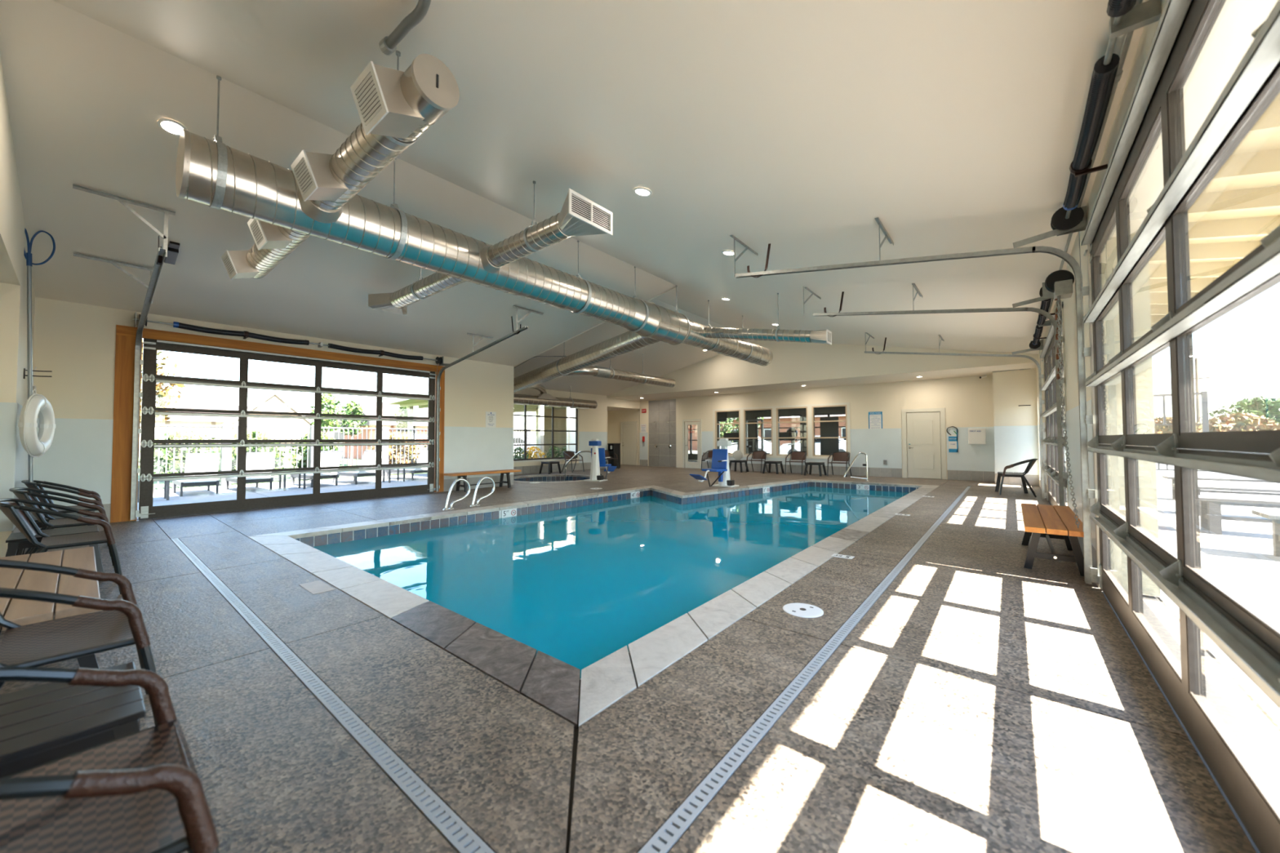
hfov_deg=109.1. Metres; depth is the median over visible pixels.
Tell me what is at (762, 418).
leafy tree
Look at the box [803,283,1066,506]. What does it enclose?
door track
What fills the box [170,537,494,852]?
drain
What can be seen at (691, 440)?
window
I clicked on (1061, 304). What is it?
trim
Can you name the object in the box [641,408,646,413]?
exit sign
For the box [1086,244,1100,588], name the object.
trim
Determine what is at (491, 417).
sign
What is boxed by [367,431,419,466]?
shrub
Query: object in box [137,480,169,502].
patio table
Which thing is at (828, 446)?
screen panel
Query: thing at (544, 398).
duct
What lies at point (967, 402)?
wall
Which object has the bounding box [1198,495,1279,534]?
bench
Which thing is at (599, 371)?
spiral duct
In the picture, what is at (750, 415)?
wall
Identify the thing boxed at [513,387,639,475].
wall
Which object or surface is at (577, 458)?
trim
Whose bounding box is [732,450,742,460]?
cushion
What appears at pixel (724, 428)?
leafy tree
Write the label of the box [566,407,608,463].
wall
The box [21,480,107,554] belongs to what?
wicker armchair
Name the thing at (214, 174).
spiral duct
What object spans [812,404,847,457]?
window
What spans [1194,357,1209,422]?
utility pole
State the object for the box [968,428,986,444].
sign
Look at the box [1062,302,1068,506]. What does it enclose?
trim
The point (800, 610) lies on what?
lid
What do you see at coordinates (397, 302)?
duct
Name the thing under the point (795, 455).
wicker armchair
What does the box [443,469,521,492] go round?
wooden bench
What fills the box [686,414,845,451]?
house
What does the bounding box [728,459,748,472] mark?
side table
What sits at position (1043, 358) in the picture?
trim
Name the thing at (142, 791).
wicker armchair
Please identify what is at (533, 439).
parked car
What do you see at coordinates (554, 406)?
diffuser
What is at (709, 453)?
wicker armchair
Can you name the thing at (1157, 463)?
fence
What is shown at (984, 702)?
floor
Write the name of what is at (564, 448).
plant
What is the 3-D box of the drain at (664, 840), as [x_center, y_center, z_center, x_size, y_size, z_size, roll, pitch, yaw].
[4.037,1.374,6.235,0.062,0.020,13.380,-2,-2,39]
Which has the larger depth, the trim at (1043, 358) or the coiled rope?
the trim at (1043, 358)
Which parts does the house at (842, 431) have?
pane, pane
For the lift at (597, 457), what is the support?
on the floor at (984, 702)
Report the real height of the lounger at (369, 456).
0.945 m
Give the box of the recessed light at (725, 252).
[721,250,733,255]
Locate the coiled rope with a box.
[32,366,36,395]
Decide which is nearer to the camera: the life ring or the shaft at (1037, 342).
the life ring
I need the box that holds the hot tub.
[513,474,590,482]
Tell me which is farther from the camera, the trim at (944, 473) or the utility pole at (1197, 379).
the utility pole at (1197, 379)
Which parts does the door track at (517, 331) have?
vertical rail, curved rail, rail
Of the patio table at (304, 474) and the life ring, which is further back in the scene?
the patio table at (304, 474)
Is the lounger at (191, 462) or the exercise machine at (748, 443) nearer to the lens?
the lounger at (191, 462)
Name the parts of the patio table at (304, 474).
leg, leg, leg, leg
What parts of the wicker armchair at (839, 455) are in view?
backrest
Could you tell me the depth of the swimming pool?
4.76 m
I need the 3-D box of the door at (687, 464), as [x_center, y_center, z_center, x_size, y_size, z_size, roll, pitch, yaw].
[2.164,0.760,18.859,0.720,1.920,0.100,-2,-2,39]
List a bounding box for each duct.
[175,75,690,345]
[221,217,310,279]
[290,50,459,223]
[368,267,466,315]
[480,180,613,273]
[513,330,659,392]
[513,383,597,408]
[562,353,675,387]
[681,300,773,366]
[703,293,831,344]
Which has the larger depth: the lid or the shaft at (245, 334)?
the shaft at (245, 334)
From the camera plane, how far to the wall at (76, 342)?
6.69 m
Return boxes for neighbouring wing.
[387,391,566,457]
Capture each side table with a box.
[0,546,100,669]
[0,661,146,777]
[5,524,103,572]
[17,511,100,555]
[538,461,561,474]
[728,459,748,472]
[762,461,784,474]
[804,462,826,475]
[995,471,1028,493]
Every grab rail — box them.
[442,478,470,510]
[470,476,495,506]
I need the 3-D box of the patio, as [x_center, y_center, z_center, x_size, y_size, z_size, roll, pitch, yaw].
[-6.737,1.638,13.187,6.040,0.058,20.000,-2,-2,39]
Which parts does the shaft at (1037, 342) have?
bearing plate, bearing plate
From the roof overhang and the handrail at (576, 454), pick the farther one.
the handrail at (576, 454)
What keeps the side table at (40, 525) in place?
on the floor at (984, 702)
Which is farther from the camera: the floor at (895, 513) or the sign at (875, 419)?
the sign at (875, 419)
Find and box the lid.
[782,603,823,617]
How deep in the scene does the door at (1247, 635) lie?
1.83 m
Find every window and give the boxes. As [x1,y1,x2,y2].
[513,404,577,461]
[688,421,697,454]
[715,409,740,454]
[743,408,773,455]
[755,414,802,453]
[776,406,808,456]
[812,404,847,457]
[814,413,845,440]
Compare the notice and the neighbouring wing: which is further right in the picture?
the notice
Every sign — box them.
[485,411,496,427]
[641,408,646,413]
[868,411,882,429]
[968,428,986,444]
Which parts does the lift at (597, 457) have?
plate, backrest, motor, seat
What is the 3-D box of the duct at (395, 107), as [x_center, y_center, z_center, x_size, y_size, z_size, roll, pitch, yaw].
[-2.116,-2.199,3.409,2.211,0.723,0.497,-2,-2,39]
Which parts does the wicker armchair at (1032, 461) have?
seat, rail, leg, backrest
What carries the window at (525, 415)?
in the wall at (593, 423)
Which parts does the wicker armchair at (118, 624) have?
leg, rail, rail, seat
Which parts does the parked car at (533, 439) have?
glass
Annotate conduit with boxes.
[514,355,567,368]
[1045,0,1142,319]
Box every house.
[138,391,346,455]
[336,400,429,458]
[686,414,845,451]
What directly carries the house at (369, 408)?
on the ground
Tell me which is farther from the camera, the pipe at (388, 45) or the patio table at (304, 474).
the patio table at (304, 474)
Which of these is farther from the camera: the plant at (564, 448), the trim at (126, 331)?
the plant at (564, 448)
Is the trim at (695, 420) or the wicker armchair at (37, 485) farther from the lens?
the trim at (695, 420)
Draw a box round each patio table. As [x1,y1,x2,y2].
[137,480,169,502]
[278,473,306,490]
[382,468,404,482]
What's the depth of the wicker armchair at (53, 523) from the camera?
4.27 m
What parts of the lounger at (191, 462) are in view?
leg, leg, panel, frame, panel, frame, panel, leg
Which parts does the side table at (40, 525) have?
leg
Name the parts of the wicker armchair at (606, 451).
backrest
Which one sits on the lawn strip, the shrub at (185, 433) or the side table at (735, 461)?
the shrub at (185, 433)
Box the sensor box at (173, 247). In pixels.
[164,240,179,264]
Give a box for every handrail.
[564,450,591,479]
[843,452,869,481]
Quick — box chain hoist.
[1044,270,1079,528]
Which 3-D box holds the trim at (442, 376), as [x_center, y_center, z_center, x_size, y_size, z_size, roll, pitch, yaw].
[-4.667,0.126,10.598,0.060,2.780,0.200,-2,-2,39]
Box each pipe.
[378,0,431,55]
[992,368,1030,372]
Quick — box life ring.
[17,393,55,457]
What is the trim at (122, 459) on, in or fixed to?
attached to the wall at (76, 342)
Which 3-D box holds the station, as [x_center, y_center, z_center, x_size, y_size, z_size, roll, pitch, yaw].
[9.062,0.372,13.208,0.279,0.752,0.060,-2,-2,39]
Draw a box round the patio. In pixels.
[136,473,427,519]
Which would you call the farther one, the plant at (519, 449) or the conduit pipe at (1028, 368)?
the plant at (519, 449)
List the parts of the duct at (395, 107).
grille frame, grille frame, hanger rod, cap handle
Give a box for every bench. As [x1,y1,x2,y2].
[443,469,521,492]
[1021,503,1084,576]
[1162,475,1279,498]
[1172,484,1279,515]
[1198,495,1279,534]
[1251,510,1279,556]
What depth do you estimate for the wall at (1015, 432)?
11.72 m
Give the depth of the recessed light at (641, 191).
4.78 m
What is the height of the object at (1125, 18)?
3.030 m
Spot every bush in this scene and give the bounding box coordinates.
[523,445,546,458]
[1154,416,1202,449]
[1195,412,1279,453]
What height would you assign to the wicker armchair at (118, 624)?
0.784 m
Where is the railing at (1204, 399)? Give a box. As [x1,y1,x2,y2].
[1153,391,1209,450]
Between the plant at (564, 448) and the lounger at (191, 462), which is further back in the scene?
the plant at (564, 448)
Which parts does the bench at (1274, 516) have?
leg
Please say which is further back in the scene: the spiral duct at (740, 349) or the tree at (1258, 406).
the tree at (1258, 406)
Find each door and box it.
[136,337,436,519]
[622,422,635,465]
[684,421,700,468]
[906,411,941,479]
[1040,312,1067,506]
[1080,0,1279,852]
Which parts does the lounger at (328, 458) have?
leg, frame, panel, panel, frame, panel, leg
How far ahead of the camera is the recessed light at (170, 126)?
4.11 m
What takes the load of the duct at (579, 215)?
attached to the spiral duct at (214, 174)
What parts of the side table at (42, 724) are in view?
leg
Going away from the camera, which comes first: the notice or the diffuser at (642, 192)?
the diffuser at (642, 192)
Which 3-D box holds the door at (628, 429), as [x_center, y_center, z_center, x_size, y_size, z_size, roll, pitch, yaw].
[-0.558,0.829,21.501,0.800,1.950,0.099,-2,-2,39]
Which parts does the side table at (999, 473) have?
leg, leg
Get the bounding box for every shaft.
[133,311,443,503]
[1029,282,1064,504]
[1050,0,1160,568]
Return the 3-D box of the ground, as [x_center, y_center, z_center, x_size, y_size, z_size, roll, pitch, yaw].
[5.878,2.628,46.747,350.000,0.110,320.000,-2,-2,39]
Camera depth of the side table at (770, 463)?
15.85 m
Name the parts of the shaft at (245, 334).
bearing plate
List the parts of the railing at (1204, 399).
rail, rail, post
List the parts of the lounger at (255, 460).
leg, frame, panel, panel, frame, panel, leg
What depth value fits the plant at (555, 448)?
20.34 m
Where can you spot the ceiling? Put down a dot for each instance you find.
(793, 126)
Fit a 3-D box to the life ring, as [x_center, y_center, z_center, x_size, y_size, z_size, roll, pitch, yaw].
[-6.506,-0.010,4.920,0.118,0.683,0.683,1,-2,-38]
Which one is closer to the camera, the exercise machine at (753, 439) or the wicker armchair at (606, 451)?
the wicker armchair at (606, 451)
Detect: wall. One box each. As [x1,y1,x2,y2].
[0,52,35,557]
[32,297,514,528]
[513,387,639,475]
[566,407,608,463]
[608,374,995,481]
[688,406,845,460]
[992,368,1039,486]
[1035,0,1277,585]
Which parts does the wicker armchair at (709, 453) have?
backrest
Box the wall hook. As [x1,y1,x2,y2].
[23,368,52,378]
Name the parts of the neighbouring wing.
porch post, porch post, corner post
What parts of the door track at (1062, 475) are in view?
rail, curved rail, vertical rail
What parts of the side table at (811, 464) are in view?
leg, leg, leg, leg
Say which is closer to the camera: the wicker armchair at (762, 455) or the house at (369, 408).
the wicker armchair at (762, 455)
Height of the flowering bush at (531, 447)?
1.012 m
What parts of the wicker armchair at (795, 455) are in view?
backrest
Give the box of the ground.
[138,450,1263,465]
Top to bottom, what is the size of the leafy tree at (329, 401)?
3.486 m
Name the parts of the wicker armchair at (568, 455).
backrest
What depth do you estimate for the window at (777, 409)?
16.37 m
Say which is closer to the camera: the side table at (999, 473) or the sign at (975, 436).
the side table at (999, 473)
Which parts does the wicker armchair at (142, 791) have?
rail, arm, rail, rail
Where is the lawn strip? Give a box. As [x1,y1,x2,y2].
[137,458,427,489]
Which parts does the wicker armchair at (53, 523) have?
rail, backrest, leg, leg, rail, rail, arm, seat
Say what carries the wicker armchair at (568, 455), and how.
on the floor at (984, 702)
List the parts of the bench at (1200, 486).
leg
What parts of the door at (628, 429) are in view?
raised panel, raised panel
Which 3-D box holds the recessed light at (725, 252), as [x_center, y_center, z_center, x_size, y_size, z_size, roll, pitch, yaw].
[1.249,-2.441,6.399,0.190,0.044,0.193,-1,-2,32]
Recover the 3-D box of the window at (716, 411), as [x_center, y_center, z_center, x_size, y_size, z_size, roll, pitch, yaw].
[3.460,0.233,17.885,1.100,1.730,0.135,-2,-2,39]
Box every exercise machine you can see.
[724,432,739,450]
[746,418,764,453]
[746,438,757,453]
[770,431,795,451]
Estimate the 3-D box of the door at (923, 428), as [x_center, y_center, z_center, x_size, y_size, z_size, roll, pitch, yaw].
[8.516,0.563,13.677,0.860,1.980,0.099,-2,-2,39]
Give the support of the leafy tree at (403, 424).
on the lawn strip
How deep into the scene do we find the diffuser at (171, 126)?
4.12 m
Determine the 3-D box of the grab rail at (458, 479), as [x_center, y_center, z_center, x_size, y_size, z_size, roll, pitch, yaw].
[-3.219,1.180,8.017,0.096,0.527,0.505,-2,-2,39]
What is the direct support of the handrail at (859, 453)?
on the floor at (984, 702)
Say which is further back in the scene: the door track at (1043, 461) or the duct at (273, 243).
the door track at (1043, 461)
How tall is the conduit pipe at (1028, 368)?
0.058 m
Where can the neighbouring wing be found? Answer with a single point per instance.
(542, 423)
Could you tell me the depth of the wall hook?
5.32 m
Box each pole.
[23,227,55,515]
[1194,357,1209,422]
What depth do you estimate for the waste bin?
18.99 m
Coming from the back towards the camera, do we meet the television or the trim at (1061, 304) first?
the television
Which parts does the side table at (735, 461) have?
leg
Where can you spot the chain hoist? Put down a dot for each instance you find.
(1060, 282)
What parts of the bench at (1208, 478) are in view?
leg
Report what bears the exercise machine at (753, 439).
on the floor
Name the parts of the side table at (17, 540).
leg, leg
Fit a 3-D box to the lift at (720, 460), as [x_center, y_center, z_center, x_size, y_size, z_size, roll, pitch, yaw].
[1.841,0.909,11.344,0.662,1.224,1.391,-2,-2,39]
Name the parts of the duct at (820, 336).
hanger rod, grille frame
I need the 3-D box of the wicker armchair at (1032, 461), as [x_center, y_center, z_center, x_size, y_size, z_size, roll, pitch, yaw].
[8.052,1.066,9.694,0.648,0.784,0.607,-2,-2,39]
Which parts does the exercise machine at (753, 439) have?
frame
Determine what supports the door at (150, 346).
in the wall at (76, 342)
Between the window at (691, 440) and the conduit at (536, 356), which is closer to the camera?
the conduit at (536, 356)
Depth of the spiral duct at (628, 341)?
10.57 m
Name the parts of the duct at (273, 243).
grille frame, grille frame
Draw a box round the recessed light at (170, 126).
[157,118,187,136]
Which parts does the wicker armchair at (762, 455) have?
backrest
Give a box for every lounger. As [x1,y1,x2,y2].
[173,453,220,496]
[225,451,275,490]
[290,450,343,487]
[333,449,384,484]
[385,448,428,480]
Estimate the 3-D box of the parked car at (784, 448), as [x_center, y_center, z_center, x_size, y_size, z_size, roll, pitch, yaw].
[11.341,1.304,28.785,4.500,1.480,1.840,-1,-2,33]
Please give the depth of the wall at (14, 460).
4.67 m
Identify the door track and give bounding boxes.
[72,183,175,519]
[435,305,542,491]
[729,217,1097,584]
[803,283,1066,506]
[864,332,1047,499]
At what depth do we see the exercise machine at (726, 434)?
20.93 m
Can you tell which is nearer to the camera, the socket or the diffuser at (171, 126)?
the diffuser at (171, 126)
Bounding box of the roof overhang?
[1148,93,1279,326]
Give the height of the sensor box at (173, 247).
0.143 m
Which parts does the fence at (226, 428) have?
post, rail, rail, post, post, post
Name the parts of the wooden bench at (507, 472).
leg, leg, leg, leg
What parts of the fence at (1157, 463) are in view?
rail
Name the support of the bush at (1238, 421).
on the ground
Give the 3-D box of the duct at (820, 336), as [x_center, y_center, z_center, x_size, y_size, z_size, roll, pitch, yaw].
[2.263,-1.911,8.527,2.463,1.052,0.260,-2,-2,39]
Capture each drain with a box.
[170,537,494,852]
[638,486,970,852]
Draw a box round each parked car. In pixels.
[513,436,536,455]
[720,436,771,453]
[779,435,845,454]
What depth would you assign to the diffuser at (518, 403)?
15.11 m
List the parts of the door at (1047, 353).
pane, pane, pane, pane, pane, pane, pane, pane, pane, pane, pane, pane, pane, pane, pane, pane, pane, pane, pane, pane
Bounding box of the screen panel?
[820,417,839,455]
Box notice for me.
[640,424,646,432]
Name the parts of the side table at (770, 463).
leg, leg, leg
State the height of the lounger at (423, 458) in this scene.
0.945 m
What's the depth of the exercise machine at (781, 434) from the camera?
19.70 m
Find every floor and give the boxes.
[0,464,1279,852]
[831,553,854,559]
[895,513,910,515]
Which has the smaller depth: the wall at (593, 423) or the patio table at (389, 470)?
the patio table at (389, 470)
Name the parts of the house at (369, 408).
pane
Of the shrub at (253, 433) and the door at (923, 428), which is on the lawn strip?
the shrub at (253, 433)
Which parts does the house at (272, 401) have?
pane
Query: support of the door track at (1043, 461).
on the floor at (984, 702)
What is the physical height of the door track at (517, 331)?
3.732 m
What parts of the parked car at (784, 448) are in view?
glass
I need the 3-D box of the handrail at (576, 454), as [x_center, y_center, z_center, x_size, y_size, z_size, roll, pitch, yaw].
[-1.971,1.259,14.644,0.116,0.970,1.583,1,-2,-44]
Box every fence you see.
[139,423,530,488]
[1155,462,1208,471]
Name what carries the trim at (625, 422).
attached to the wall at (967, 402)
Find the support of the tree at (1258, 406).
on the ground
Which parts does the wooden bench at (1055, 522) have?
leg, leg, cross rail, cross rail, leg, leg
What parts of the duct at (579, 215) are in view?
hanger rod, grille frame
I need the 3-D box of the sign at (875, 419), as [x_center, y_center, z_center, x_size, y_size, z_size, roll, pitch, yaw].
[7.509,-0.180,14.522,0.400,0.580,0.009,-2,-2,39]
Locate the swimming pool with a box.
[248,479,939,729]
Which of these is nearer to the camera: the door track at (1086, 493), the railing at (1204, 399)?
the door track at (1086, 493)
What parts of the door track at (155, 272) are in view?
vertical rail, curved rail, rail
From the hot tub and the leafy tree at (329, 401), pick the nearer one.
the hot tub
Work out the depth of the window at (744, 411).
17.23 m
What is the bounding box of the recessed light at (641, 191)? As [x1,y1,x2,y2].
[633,186,651,195]
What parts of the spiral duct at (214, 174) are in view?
hanger rod, hanger rod, hanger rod, hanger rod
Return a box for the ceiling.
[0,0,1148,411]
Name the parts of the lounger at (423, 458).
frame, panel, panel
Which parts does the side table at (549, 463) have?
leg, leg, leg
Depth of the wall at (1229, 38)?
2.71 m
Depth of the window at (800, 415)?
22.80 m
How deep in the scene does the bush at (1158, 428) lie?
31.30 m
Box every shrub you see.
[138,430,232,473]
[208,429,284,477]
[286,431,342,471]
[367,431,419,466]
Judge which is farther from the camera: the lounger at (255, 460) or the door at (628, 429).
the door at (628, 429)
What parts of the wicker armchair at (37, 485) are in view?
rail, leg, backrest, rail, rail, arm, arm, seat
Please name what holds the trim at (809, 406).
attached to the wall at (967, 402)
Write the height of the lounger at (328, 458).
0.945 m
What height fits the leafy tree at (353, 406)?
3.215 m
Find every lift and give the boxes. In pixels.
[583,439,617,481]
[689,438,738,487]
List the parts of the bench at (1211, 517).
leg, leg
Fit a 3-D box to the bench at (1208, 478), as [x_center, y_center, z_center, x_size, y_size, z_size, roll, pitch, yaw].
[11.148,1.193,8.429,1.900,0.450,0.415,-2,-2,39]
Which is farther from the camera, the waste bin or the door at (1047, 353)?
the waste bin
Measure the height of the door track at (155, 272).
3.744 m
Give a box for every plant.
[513,446,532,459]
[543,445,563,457]
[556,445,566,457]
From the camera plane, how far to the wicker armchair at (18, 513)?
3.52 m
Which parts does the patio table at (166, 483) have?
leg, leg, leg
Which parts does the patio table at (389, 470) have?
leg, leg, leg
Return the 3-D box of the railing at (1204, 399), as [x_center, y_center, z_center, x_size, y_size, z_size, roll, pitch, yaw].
[20.234,0.198,18.989,4.440,3.040,0.140,-2,-2,39]
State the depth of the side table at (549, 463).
16.12 m
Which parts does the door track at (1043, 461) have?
rail, curved rail, vertical rail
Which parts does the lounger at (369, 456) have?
frame, panel, panel, panel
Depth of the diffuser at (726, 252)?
6.41 m
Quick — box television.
[717,411,727,421]
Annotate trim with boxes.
[110,334,142,523]
[115,324,444,373]
[434,372,444,492]
[513,408,579,462]
[620,421,637,465]
[682,418,702,468]
[712,402,850,459]
[901,408,946,479]
[1043,358,1048,500]
[1059,301,1063,315]
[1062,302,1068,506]
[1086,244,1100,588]
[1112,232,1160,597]
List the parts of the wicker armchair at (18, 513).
rail, backrest, leg, leg, rail, rail, arm, seat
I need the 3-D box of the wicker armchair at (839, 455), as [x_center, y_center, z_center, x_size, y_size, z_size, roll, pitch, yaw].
[6.456,1.214,14.736,0.607,0.784,0.648,-2,-2,39]
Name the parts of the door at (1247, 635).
pane, pane, pane, pane, pane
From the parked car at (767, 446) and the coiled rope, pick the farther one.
the parked car at (767, 446)
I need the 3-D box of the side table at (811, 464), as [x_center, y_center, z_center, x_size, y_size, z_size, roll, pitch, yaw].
[5.772,1.401,15.000,0.570,0.433,0.554,-2,-2,39]
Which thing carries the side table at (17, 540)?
on the floor at (984, 702)
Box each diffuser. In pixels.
[160,121,182,133]
[513,402,528,404]
[546,404,561,407]
[635,189,649,195]
[723,251,733,254]
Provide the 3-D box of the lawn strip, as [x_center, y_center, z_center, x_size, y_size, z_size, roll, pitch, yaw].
[-18.990,1.785,16.714,17.380,0.010,22.000,-2,-2,39]
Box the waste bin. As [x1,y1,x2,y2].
[607,443,620,468]
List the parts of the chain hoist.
bunched chain, hanging chain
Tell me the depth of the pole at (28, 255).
4.97 m
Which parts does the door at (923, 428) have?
raised panel, raised panel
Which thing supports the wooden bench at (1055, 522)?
on the floor at (984, 702)
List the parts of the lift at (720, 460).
seat, backrest, pivot arm, plate, motor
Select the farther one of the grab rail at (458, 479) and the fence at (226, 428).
the fence at (226, 428)
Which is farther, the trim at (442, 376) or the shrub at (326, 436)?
the shrub at (326, 436)
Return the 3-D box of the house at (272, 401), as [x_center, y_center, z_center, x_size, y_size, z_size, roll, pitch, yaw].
[-42.675,-0.418,45.098,10.910,6.166,25.000,-2,-2,39]
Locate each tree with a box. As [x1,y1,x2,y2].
[139,338,186,428]
[306,393,344,434]
[335,400,368,466]
[394,404,413,434]
[720,417,736,441]
[728,417,764,442]
[1199,395,1279,426]
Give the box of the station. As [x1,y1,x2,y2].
[946,426,958,452]
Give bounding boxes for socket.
[26,252,32,266]
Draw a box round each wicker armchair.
[0,497,122,594]
[0,559,156,725]
[0,666,219,852]
[8,487,113,566]
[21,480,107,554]
[561,450,584,472]
[604,449,618,469]
[701,449,712,470]
[746,450,768,473]
[784,451,808,475]
[826,451,851,476]
[999,458,1037,497]
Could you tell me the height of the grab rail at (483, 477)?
0.527 m
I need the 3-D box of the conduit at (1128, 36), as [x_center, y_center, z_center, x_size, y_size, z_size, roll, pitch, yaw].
[3.516,-1.792,3.633,0.038,0.071,9.000,-2,-2,39]
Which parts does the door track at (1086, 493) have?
rail, curved rail, vertical rail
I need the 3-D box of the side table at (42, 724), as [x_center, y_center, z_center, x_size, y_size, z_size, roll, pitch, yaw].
[-1.750,1.033,1.270,0.570,0.433,0.554,-2,-2,39]

